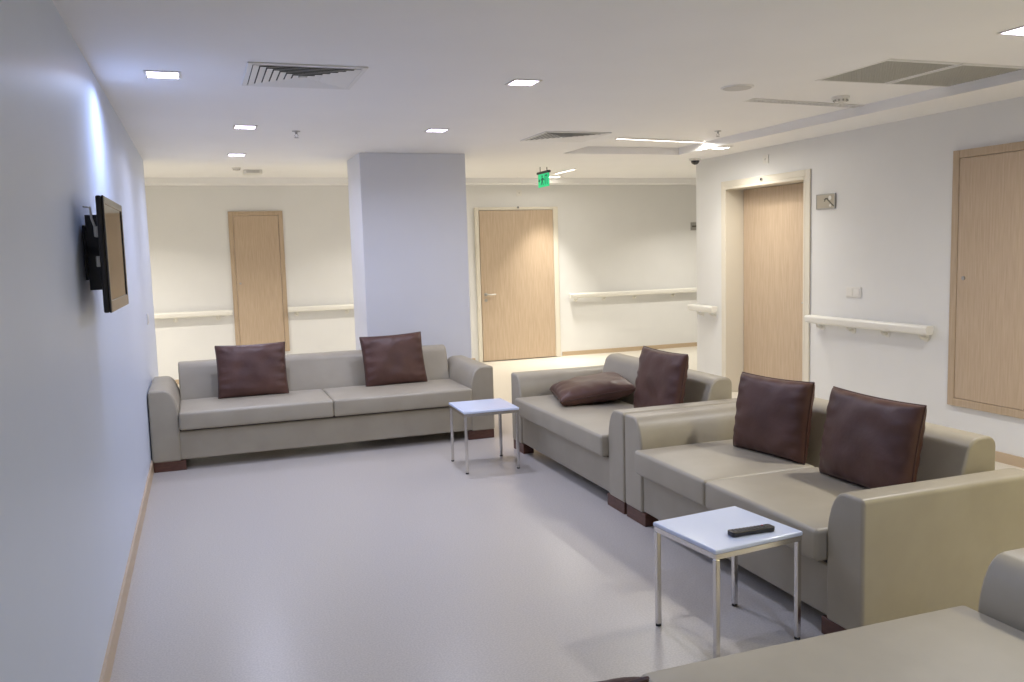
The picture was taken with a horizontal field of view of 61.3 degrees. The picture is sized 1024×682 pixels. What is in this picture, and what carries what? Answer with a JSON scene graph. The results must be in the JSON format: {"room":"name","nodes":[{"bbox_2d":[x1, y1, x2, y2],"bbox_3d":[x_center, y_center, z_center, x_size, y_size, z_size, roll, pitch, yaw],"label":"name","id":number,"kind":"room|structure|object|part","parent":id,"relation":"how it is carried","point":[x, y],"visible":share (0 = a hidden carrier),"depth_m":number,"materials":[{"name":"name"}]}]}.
{"room":"care facility","nodes":[
{"label":"care facility","id":0,"kind":"room"},
{"bbox_2d":[0,0,158,681],"bbox_3d":[-1.468,0.087,2.664,0.150,2.440,11.170,-4,6,-20],"label":"wall","id":1,"kind":"structure","parent":0,"point":[76,377],"depth_m":2.69,"materials":[{"name":"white paint"}]},
{"bbox_2d":[82,195,128,312],"bbox_3d":[-1.638,-0.344,3.464,0.104,0.430,0.660,-4,6,-19],"label":"television","id":2,"kind":"object","parent":1,"relation":"attached to","point":[103,234],"visible":1,"depth_m":3.34,"materials":[{"name":"black plastic"}]},
{"bbox_2d":[99,460,153,681],"bbox_3d":[-1.431,1.254,2.795,0.162,0.090,11.182,-4,6,-20],"label":"baseboard","id":3,"kind":"structure","parent":1,"relation":"attached to","point":[105,676],"depth_m":3.90,"materials":[{"name":"beige wood"}]},
{"bbox_2d":[347,153,471,358],"bbox_3d":[-0.973,-0.516,8.263,0.980,2.440,0.670,-4,6,-20],"label":"wall pillar","id":4,"kind":"structure","parent":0,"point":[408,211],"depth_m":7.92,"materials":[{"name":"paint"}]},
{"bbox_2d":[145,185,696,379],"bbox_3d":[-1.564,-0.940,11.639,12.600,2.610,0.150,-4,6,-20],"label":"wall","id":5,"kind":"structure","parent":0,"point":[611,237],"depth_m":11.41,"materials":[{"name":"white paint"}]},
{"bbox_2d":[154,310,232,322],"bbox_3d":[-5.099,-0.224,10.289,3.384,0.130,0.110,-4,6,-20],"label":"handrail","id":6,"kind":"object","parent":5,"relation":"attached to","point":[217,313],"visible":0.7,"depth_m":10.66,"materials":[{"name":"white"}]},
{"bbox_3d":[-5.095,-0.254,10.272,3.360,0.068,0.080,-4,6,-20],"label":"grip rail","id":7,"kind":"part","parent":6,"relation":"part of","materials":[{"name":"white"}]},
{"bbox_2d":[228,211,289,350],"bbox_3d":[-3.204,-0.742,10.965,0.660,1.790,0.036,-4,6,-20],"label":"door","id":8,"kind":"structure","parent":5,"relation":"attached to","point":[256,237],"depth_m":10.95,"materials":[{"name":"brown wood"}]},
{"bbox_2d":[288,304,353,315],"bbox_3d":[-1.751,-0.446,11.480,2.384,0.130,0.110,-4,6,-20],"label":"handrail","id":9,"kind":"object","parent":5,"relation":"attached to","point":[346,307],"visible":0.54,"depth_m":11.18,"materials":[{"name":"white"}]},
{"bbox_3d":[-1.747,-0.475,11.463,2.360,0.068,0.080,-4,6,-20],"label":"grip rail","id":10,"kind":"part","parent":9,"relation":"part of","materials":[{"name":"white"}]},
{"bbox_2d":[175,342,696,383],"bbox_3d":[-1.500,0.334,11.697,12.600,0.060,0.012,-4,6,-20],"label":"baseboard","id":11,"kind":"structure","parent":5,"relation":"attached to","point":[609,350],"depth_m":12.81,"materials":[{"name":"beige wood"}]},
{"bbox_2d":[474,207,560,361],"bbox_3d":[0.102,-0.799,12.111,1.230,2.135,0.118,-4,6,-20],"label":"door","id":12,"kind":"structure","parent":5,"relation":"in","point":[517,250],"depth_m":12.11,"materials":[{"name":"brown wood"}]},
{"bbox_2d":[516,190,521,195],"bbox_3d":[0.100,-2.062,12.045,0.080,0.080,0.018,-4,6,-20],"label":"lamp","id":13,"kind":"object","parent":5,"relation":"attached to","point":[518,192],"visible":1,"depth_m":12.04,"materials":[{"name":"white plastic"}]},
{"bbox_2d":[569,287,696,301],"bbox_3d":[2.340,-0.716,12.934,3.224,0.130,0.110,-4,6,-20],"label":"handrail","id":14,"kind":"object","parent":5,"relation":"attached to","point":[634,293],"visible":0.63,"depth_m":12.67,"materials":[{"name":"white"}]},
{"bbox_2d":[690,222,695,229],"bbox_3d":[2.747,-1.729,13.037,0.120,0.120,0.014,-4,6,-20],"label":"door sign","id":15,"kind":"object","parent":5,"relation":"attached to","point":[693,224],"visible":0.59,"depth_m":13.03,"materials":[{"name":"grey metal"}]},
{"bbox_2d":[52,0,1023,185],"bbox_3d":[0.806,-1.532,4.865,12.600,0.190,14.040,-4,6,-20],"label":"ceiling","id":16,"kind":"structure","parent":0,"point":[647,69],"depth_m":4.52,"materials":[{"name":"paint"}]},
{"bbox_2d":[143,70,181,78],"bbox_3d":[-1.695,-1.292,4.197,0.168,0.006,0.168,-4,6,-20],"label":"recessed light","id":17,"kind":"object","parent":16,"relation":"in","point":[147,73],"visible":1,"depth_m":4.18,"materials":[{"name":"white plastic"}]},
{"bbox_2d":[147,72,177,77],"bbox_3d":[-1.695,-1.292,4.197,0.140,0.004,0.140,-4,6,-20],"label":"diffuser","id":18,"kind":"object","parent":17,"relation":"attached to","point":[149,74],"depth_m":4.19,"materials":[{"name":"white plastic"}]},
{"bbox_2d":[227,153,245,155],"bbox_3d":[-2.401,-1.623,7.540,0.158,0.006,0.158,-4,6,-20],"label":"recessed light","id":19,"kind":"object","parent":16,"relation":"in","point":[228,154],"visible":1,"depth_m":7.51,"materials":[{"name":"white plastic"}]},
{"bbox_2d":[229,154,244,155],"bbox_3d":[-2.401,-1.624,7.540,0.130,0.004,0.130,-4,6,-20],"label":"diffuser","id":20,"kind":"object","parent":19,"relation":"attached to","point":[229,154],"depth_m":7.54,"materials":[{"name":"white plastic"}]},
{"bbox_2d":[232,167,240,170],"bbox_3d":[-2.969,-1.850,9.320,0.094,0.036,0.094,-4,6,-20],"label":"smoke detector","id":21,"kind":"object","parent":16,"relation":"attached to","point":[233,168],"visible":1,"depth_m":9.29,"materials":[{"name":"white plastic"}]},
{"bbox_2d":[233,125,257,128],"bbox_3d":[-1.837,-1.473,5.954,0.158,0.006,0.158,-4,6,-20],"label":"recessed light","id":22,"kind":"object","parent":16,"relation":"in","point":[234,126],"visible":1,"depth_m":5.93,"materials":[{"name":"white plastic"}]},
{"bbox_2d":[235,126,254,128],"bbox_3d":[-1.837,-1.473,5.954,0.130,0.004,0.130,-4,6,-20],"label":"diffuser","id":23,"kind":"object","parent":22,"relation":"attached to","point":[236,127],"depth_m":5.96,"materials":[{"name":"white plastic"}]},
{"bbox_2d":[243,170,261,174],"bbox_3d":[-2.900,-1.883,9.660,0.200,0.045,0.204,-4,6,-20],"label":"ceiling speaker","id":24,"kind":"object","parent":16,"relation":"attached to","point":[245,172],"visible":1,"depth_m":9.57,"materials":[{"name":"white plastic"}]},
{"bbox_2d":[242,62,368,89],"bbox_3d":[-1.048,-1.323,4.332,0.560,0.010,0.560,-4,6,-20],"label":"ceiling vent","id":25,"kind":"object","parent":16,"relation":"in","point":[258,74],"visible":1,"depth_m":4.29,"materials":[{"name":"white metal"}]},
{"bbox_2d":[424,128,449,131],"bbox_3d":[-0.553,-1.554,6.379,0.158,0.006,0.158,-4,6,-20],"label":"recessed light","id":26,"kind":"object","parent":16,"relation":"in","point":[429,129],"visible":1,"depth_m":6.37,"materials":[{"name":"white plastic"}]},
{"bbox_2d":[427,129,445,131],"bbox_3d":[-0.553,-1.555,6.379,0.130,0.004,0.130,-4,6,-20],"label":"diffuser","id":27,"kind":"object","parent":26,"relation":"attached to","point":[428,130],"depth_m":6.38,"materials":[{"name":"white plastic"}]},
{"bbox_2d":[505,79,541,85],"bbox_3d":[0.061,-1.390,4.652,0.158,0.006,0.158,-4,6,-20],"label":"recessed light","id":28,"kind":"object","parent":16,"relation":"in","point":[516,82],"visible":1,"depth_m":4.64,"materials":[{"name":"white plastic"}]},
{"bbox_2d":[509,80,537,85],"bbox_3d":[0.061,-1.391,4.652,0.130,0.004,0.130,-4,6,-20],"label":"diffuser","id":29,"kind":"object","parent":28,"relation":"attached to","point":[514,82],"depth_m":4.65,"materials":[{"name":"white plastic"}]},
{"bbox_2d":[537,167,550,187],"bbox_3d":[0.366,-1.911,10.009,0.040,0.250,0.340,-4,6,-20],"label":"exit sign","id":30,"kind":"object","parent":16,"relation":"hanging from","point":[543,176],"visible":0.88,"depth_m":9.99,"materials":[{"name":"green plastic"}]},
{"bbox_3d":[0.367,-1.861,10.014,0.012,0.151,0.320,-4,6,-20],"label":"panel","id":31,"kind":"part","parent":30,"relation":"part of","materials":[{"name":"green plastic"}]},
{"bbox_2d":[554,169,575,173],"bbox_3d":[0.661,-2.127,10.843,0.044,0.012,0.620,-4,6,-20],"label":"recessed light","id":32,"kind":"object","parent":16,"relation":"in","point":[569,169],"visible":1,"depth_m":10.81,"materials":[{"name":"white plastic"}]},
{"bbox_2d":[520,131,611,141],"bbox_3d":[0.426,-1.641,6.960,0.560,0.010,0.560,-4,6,-20],"label":"ceiling vent","id":33,"kind":"object","parent":16,"relation":"in","point":[546,136],"visible":1,"depth_m":6.93,"materials":[{"name":"white metal"}]},
{"bbox_2d":[615,137,705,142],"bbox_3d":[1.368,-1.839,7.922,1.020,0.012,0.044,-5,7,-28],"label":"recessed light","id":34,"kind":"object","parent":16,"relation":"in","point":[620,138],"visible":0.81,"depth_m":7.89,"materials":[{"name":"white plastic"}]},
{"bbox_2d":[689,158,700,164],"bbox_3d":[1.919,-1.878,9.058,0.123,0.064,0.123,-4,6,-20],"label":"security camera","id":35,"kind":"object","parent":16,"relation":"attached to","point":[694,161],"visible":1,"depth_m":9.02,"materials":[{"name":"white plastic"}]},
{"bbox_2d":[709,147,731,148],"bbox_3d":[1.952,-1.807,8.094,0.158,0.006,0.158,-4,6,-20],"label":"recessed light","id":36,"kind":"object","parent":16,"relation":"in","point":[714,147],"visible":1,"depth_m":8.07,"materials":[{"name":"white plastic"}]},
{"bbox_2d":[720,84,753,90],"bbox_3d":[1.299,-1.459,4.987,0.189,0.009,0.189,-4,6,-20],"label":"ceiling speaker","id":37,"kind":"object","parent":16,"relation":"attached to","point":[737,87],"visible":1,"depth_m":4.95,"materials":[{"name":"white plastic"}]},
{"bbox_2d":[743,98,863,107],"bbox_3d":[2.074,-1.665,6.059,1.080,0.008,0.100,-4,7,-25],"label":"ceiling vent","id":38,"kind":"object","parent":16,"relation":"in","point":[758,100],"visible":0.92,"depth_m":6.03,"materials":[{"name":"white metal"}]},
{"bbox_2d":[831,95,849,103],"bbox_3d":[2.219,-1.627,5.838,0.120,0.046,0.120,-4,6,-20],"label":"smoke detector","id":39,"kind":"object","parent":16,"relation":"attached to","point":[840,99],"visible":1,"depth_m":5.80,"materials":[{"name":"white plastic"}]},
{"bbox_2d":[815,58,960,83],"bbox_3d":[2.157,-1.555,5.000,0.515,0.010,0.580,-4,6,-20],"label":"ceiling vent","id":40,"kind":"object","parent":16,"relation":"in","point":[890,70],"visible":0.91,"depth_m":4.96,"materials":[{"name":"grey metal"}]},
{"bbox_2d":[886,63,1023,86],"bbox_3d":[2.675,-1.589,5.184,0.545,0.010,0.580,-4,6,-20],"label":"ceiling vent","id":41,"kind":"object","parent":16,"relation":"in","point":[964,72],"visible":0.99,"depth_m":5.14,"materials":[{"name":"grey metal"}]},
{"bbox_2d":[996,25,1023,35],"bbox_3d":[2.438,-1.469,4.085,0.188,0.006,0.188,-4,6,-20],"label":"recessed light","id":42,"kind":"object","parent":16,"relation":"in","point":[1018,31],"visible":1,"depth_m":4.12,"materials":[{"name":"white plastic"}]},
{"bbox_2d":[1002,27,1023,34],"bbox_3d":[2.438,-1.470,4.085,0.160,0.004,0.160,-4,6,-20],"label":"diffuser","id":43,"kind":"object","parent":42,"relation":"attached to","point":[1018,30],"depth_m":4.10,"materials":[{"name":"white plastic"}]},
{"bbox_2d":[110,346,1023,681],"bbox_3d":[0.880,1.047,5.137,12.600,0.120,14.040,-4,6,-20],"label":"floor","id":44,"kind":"structure","parent":0,"point":[382,560],"depth_m":4.13,"materials":[{"name":"plastic"}]},
{"bbox_2d":[148,344,494,472],"bbox_3d":[-1.525,0.491,7.087,2.635,0.715,0.919,-4,6,-20],"label":"sofa","id":45,"kind":"object","parent":44,"relation":"on","point":[328,401],"visible":0.96,"depth_m":6.81,"materials":[{"name":"grey leather"}]},
{"bbox_3d":[-2.677,0.587,6.705,0.200,0.530,0.870,-4,6,-20],"label":"armrest","id":46,"kind":"part","parent":45,"relation":"part of","materials":[{"name":"grey leather"}]},
{"bbox_2d":[215,342,288,398],"bbox_3d":[-2.088,0.235,6.946,0.550,0.419,0.202,-4,6,-18],"label":"cushion","id":47,"kind":"object","parent":45,"relation":"on","point":[256,369],"visible":0.99,"depth_m":6.89,"materials":[{"name":"brown leather"}]},
{"bbox_2d":[179,389,333,429],"bbox_3d":[-2.006,0.521,6.774,1.116,0.142,0.654,-4,6,-20],"label":"seat cushion","id":48,"kind":"object","parent":45,"relation":"on","point":[300,405],"depth_m":6.54,"materials":[{"name":"grey leather"}]},
{"bbox_3d":[-1.636,0.412,7.385,2.239,0.615,0.270,-4,6,-20],"label":"backrest","id":49,"kind":"part","parent":45,"relation":"part of","materials":[{"name":"grey leather"}]},
{"bbox_2d":[359,331,427,386],"bbox_3d":[-1.005,0.158,7.349,0.544,0.440,0.198,-4,7,-23],"label":"cushion","id":50,"kind":"object","parent":45,"relation":"on","point":[390,359],"visible":0.99,"depth_m":7.29,"materials":[{"name":"brown leather"}]},
{"bbox_2d":[323,379,471,415],"bbox_3d":[-0.955,0.452,7.148,1.116,0.142,0.654,-4,6,-20],"label":"seat cushion","id":51,"kind":"object","parent":45,"relation":"on","point":[434,394],"depth_m":6.91,"materials":[{"name":"grey leather"}]},
{"bbox_3d":[-0.387,0.435,7.519,0.200,0.530,0.870,-4,6,-20],"label":"armrest","id":52,"kind":"part","parent":45,"relation":"part of","materials":[{"name":"grey leather"}]},
{"bbox_2d":[449,398,519,473],"bbox_3d":[-0.202,0.678,6.254,0.405,0.441,0.430,-4,6,-18],"label":"side table","id":53,"kind":"object","parent":44,"relation":"on","point":[499,406],"visible":1,"depth_m":6.13,"materials":[{"name":"white laminate"}]},
{"bbox_3d":[-0.444,0.687,6.387,0.020,0.394,0.020,-4,6,-18],"label":"leg","id":54,"kind":"part","parent":53,"relation":"part of","materials":[{"name":"silver metal"}]},
{"bbox_3d":[-0.317,0.723,6.007,0.020,0.394,0.020,-4,6,-18],"label":"leg","id":55,"kind":"part","parent":53,"relation":"part of","materials":[{"name":"silver metal"}]},
{"bbox_3d":[-0.208,0.487,6.234,0.397,0.020,0.422,-4,6,-18],"label":"apron frame","id":56,"kind":"part","parent":53,"relation":"part of","materials":[{"name":"silver metal"}]},
{"bbox_3d":[-0.087,0.664,6.504,0.020,0.394,0.020,-4,6,-18],"label":"leg","id":57,"kind":"part","parent":53,"relation":"part of","materials":[{"name":"silver metal"}]},
{"bbox_3d":[0.041,0.700,6.125,0.020,0.394,0.020,-4,6,-18],"label":"leg","id":58,"kind":"part","parent":53,"relation":"part of","materials":[{"name":"silver metal"}]},
{"bbox_2d":[511,353,736,513],"bbox_3d":[0.703,0.542,5.991,0.919,0.715,1.900,-4,6,-20],"label":"sofa","id":59,"kind":"object","parent":44,"relation":"on","point":[588,440],"visible":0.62,"depth_m":5.70,"materials":[{"name":"grey leather"}]},
{"bbox_3d":[0.438,0.488,6.798,0.870,0.530,0.200,-4,6,-20],"label":"armrest","id":60,"kind":"part","parent":59,"relation":"part of","materials":[{"name":"grey leather"}]},
{"bbox_2d":[515,395,633,455],"bbox_3d":[0.578,0.534,5.945,0.654,0.142,1.498,-4,6,-20],"label":"seat cushion","id":61,"kind":"object","parent":59,"relation":"on","point":[586,426],"depth_m":5.80,"materials":[{"name":"grey leather"}]},
{"bbox_2d":[549,372,635,405],"bbox_3d":[0.577,0.348,6.306,0.542,0.200,0.587,-2,6,-5],"label":"cushion","id":62,"kind":"object","parent":59,"relation":"on","point":[605,386],"visible":1,"depth_m":6.06,"materials":[{"name":"brown leather"}]},
{"bbox_2d":[633,346,688,407],"bbox_3d":[0.958,0.278,5.605,0.172,0.441,0.567,-4,6,-20],"label":"cushion","id":63,"kind":"object","parent":59,"relation":"on","point":[661,378],"visible":0.76,"depth_m":5.50,"materials":[{"name":"brown leather"}]},
{"bbox_3d":[1.006,0.472,6.095,0.270,0.615,1.504,-4,6,-20],"label":"backrest","id":64,"kind":"part","parent":59,"relation":"part of","materials":[{"name":"grey leather"}]},
{"bbox_3d":[1.014,0.639,5.206,0.870,0.530,0.200,-4,6,-20],"label":"armrest","id":65,"kind":"part","parent":59,"relation":"part of","materials":[{"name":"grey leather"}]},
{"bbox_2d":[653,506,802,657],"bbox_3d":[0.852,0.948,3.437,0.424,0.435,0.394,-5,7,-26],"label":"side table","id":66,"kind":"object","parent":44,"relation":"on","point":[706,533],"visible":0.84,"depth_m":3.35,"materials":[{"name":"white laminate"}]},
{"bbox_3d":[0.594,0.962,3.516,0.020,0.388,0.020,-5,7,-26],"label":"leg","id":67,"kind":"part","parent":66,"relation":"part of","materials":[{"name":"silver metal"}]},
{"bbox_3d":[0.754,0.992,3.189,0.020,0.388,0.020,-5,7,-26],"label":"leg","id":68,"kind":"part","parent":66,"relation":"part of","materials":[{"name":"silver metal"}]},
{"bbox_3d":[0.846,0.760,3.417,0.416,0.020,0.386,-5,7,-26],"label":"apron frame","id":69,"kind":"part","parent":66,"relation":"part of","materials":[{"name":"silver metal"}]},
{"bbox_3d":[0.949,0.934,3.688,0.020,0.388,0.020,-5,7,-26],"label":"leg","id":70,"kind":"part","parent":66,"relation":"part of","materials":[{"name":"silver metal"}]},
{"bbox_2d":[728,524,774,536],"bbox_3d":[0.921,0.728,3.325,0.191,0.021,0.049,-4,6,-19],"label":"remote control","id":71,"kind":"object","parent":66,"relation":"on","point":[764,528],"visible":1,"depth_m":3.31,"materials":[{"name":"black plastic"}]},
{"bbox_3d":[1.110,0.964,3.361,0.020,0.388,0.020,-5,7,-26],"label":"leg","id":72,"kind":"part","parent":66,"relation":"part of","materials":[{"name":"silver metal"}]},
{"bbox_2d":[625,397,1023,634],"bbox_3d":[1.351,0.712,4.199,0.919,0.715,1.900,-4,6,-20],"label":"sofa","id":73,"kind":"object","parent":44,"relation":"on","point":[930,543],"visible":0.84,"depth_m":3.43,"materials":[{"name":"grey leather"}]},
{"bbox_3d":[1.087,0.658,5.006,0.870,0.530,0.200,-4,6,-20],"label":"armrest","id":74,"kind":"part","parent":73,"relation":"part of","materials":[{"name":"grey leather"}]},
{"bbox_2d":[635,439,813,506],"bbox_3d":[1.091,0.669,4.526,0.654,0.142,0.704,-4,6,-20],"label":"seat cushion","id":75,"kind":"object","parent":73,"relation":"on","point":[685,467],"depth_m":4.42,"materials":[{"name":"grey leather"}]},
{"bbox_2d":[733,372,814,464],"bbox_3d":[1.361,0.394,4.529,0.172,0.413,0.498,-5,7,-30],"label":"cushion","id":76,"kind":"object","parent":73,"relation":"on","point":[773,416],"visible":1,"depth_m":4.43,"materials":[{"name":"brown leather"}]},
{"bbox_2d":[705,467,867,560],"bbox_3d":[1.346,0.736,3.823,0.654,0.142,0.794,-4,6,-20],"label":"seat cushion","id":77,"kind":"object","parent":73,"relation":"on","point":[802,499],"depth_m":3.81,"materials":[{"name":"beige leather"}]},
{"bbox_2d":[819,386,926,488],"bbox_3d":[1.604,0.452,3.879,0.185,0.420,0.580,-4,6,-22],"label":"cushion","id":78,"kind":"object","parent":73,"relation":"on","point":[868,441],"visible":0.83,"depth_m":3.79,"materials":[{"name":"brown leather"}]},
{"bbox_3d":[1.655,0.642,4.303,0.270,0.615,1.504,-4,6,-20],"label":"backrest","id":79,"kind":"part","parent":73,"relation":"part of","materials":[{"name":"grey leather"}]},
{"bbox_3d":[1.663,0.809,3.414,0.870,0.530,0.200,-4,6,-20],"label":"armrest","id":80,"kind":"part","parent":73,"relation":"part of","materials":[{"name":"beige leather"}]},
{"bbox_2d":[631,548,1023,681],"bbox_3d":[0.485,0.985,1.848,2.635,0.715,0.919,-4,6,-20],"label":"sofa","id":81,"kind":"object","parent":44,"relation":"on","point":[959,643],"visible":0.88,"depth_m":2.32,"materials":[{"name":"grey leather"}]},
{"bbox_2d":[596,676,648,681],"bbox_3d":[-0.049,0.768,1.463,0.553,0.392,0.233,-4,6,-17],"label":"cushion","id":82,"kind":"object","parent":81,"relation":"on","point":[646,678],"visible":1,"depth_m":1.45,"materials":[{"name":"brown leather"}]},
{"bbox_2d":[641,606,1023,681],"bbox_3d":[0.965,0.922,2.158,1.116,0.142,0.654,-4,6,-20],"label":"seat cushion","id":83,"kind":"object","parent":81,"relation":"on","point":[959,643],"depth_m":2.30,"materials":[{"name":"beige leather"}]},
{"bbox_3d":[1.638,0.934,2.235,0.200,0.530,0.870,-4,6,-20],"label":"armrest","id":84,"kind":"part","parent":81,"relation":"part of","materials":[{"name":"beige leather"}]},
{"bbox_2d":[696,96,1023,456],"bbox_3d":[4.010,-0.255,4.422,0.350,2.440,10.810,-4,6,-20],"label":"wall","id":85,"kind":"structure","parent":0,"point":[887,235],"depth_m":6.87,"materials":[{"name":"white paint"}]},
{"bbox_2d":[688,304,717,317],"bbox_3d":[2.047,-0.319,9.241,0.110,0.130,0.464,-4,6,-20],"label":"handrail","id":86,"kind":"object","parent":85,"relation":"attached to","point":[693,307],"visible":1,"depth_m":9.16,"materials":[{"name":"white"}]},
{"bbox_3d":[2.032,-0.349,9.233,0.080,0.068,0.440,-4,6,-20],"label":"grip rail","id":87,"kind":"part","parent":86,"relation":"part of","materials":[{"name":"white"}]},
{"bbox_2d":[721,169,810,391],"bbox_3d":[2.567,-0.497,8.382,0.344,2.175,1.380,-4,6,-20],"label":"door","id":88,"kind":"structure","parent":85,"relation":"in","point":[766,223],"depth_m":8.57,"materials":[{"name":"brown wood"}]},
{"bbox_2d":[763,155,768,163],"bbox_3d":[2.390,-1.713,8.155,0.018,0.080,0.080,-4,6,-20],"label":"lamp","id":89,"kind":"object","parent":85,"relation":"attached to","point":[765,157],"visible":1,"depth_m":8.15,"materials":[{"name":"white plastic"}]},
{"bbox_2d":[816,193,835,209],"bbox_3d":[2.691,-1.196,7.410,0.015,0.128,0.236,-4,6,-20],"label":"door sign","id":90,"kind":"object","parent":85,"relation":"attached to","point":[823,201],"visible":1,"depth_m":7.40,"materials":[{"name":"silver"}]},
{"bbox_2d":[846,287,860,297],"bbox_3d":[2.830,-0.405,7.168,0.014,0.086,0.172,-4,6,-20],"label":"light switch","id":91,"kind":"object","parent":85,"relation":"attached to","point":[855,292],"visible":1,"depth_m":7.16,"materials":[{"name":"white plastic"}]},
{"bbox_2d":[804,315,933,341],"bbox_3d":[2.857,-0.106,7.003,0.110,0.130,1.364,-4,6,-20],"label":"handrail","id":92,"kind":"object","parent":85,"relation":"attached to","point":[925,330],"visible":1,"depth_m":6.85,"materials":[{"name":"white plastic"}]},
{"bbox_2d":[947,141,1023,418],"bbox_3d":[3.341,-0.393,5.699,0.036,1.815,1.100,-4,6,-20],"label":"door","id":93,"kind":"structure","parent":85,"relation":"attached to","point":[986,344],"depth_m":5.92,"materials":[{"name":"brown wood"}]},
{"bbox_2d":[995,451,1023,467],"bbox_3d":[3.873,0.934,4.485,0.012,0.070,10.810,-4,6,-20],"label":"baseboard","id":94,"kind":"structure","parent":85,"relation":"attached to","point":[1001,457],"depth_m":5.86,"materials":[{"name":"beige wood"}]}
]}

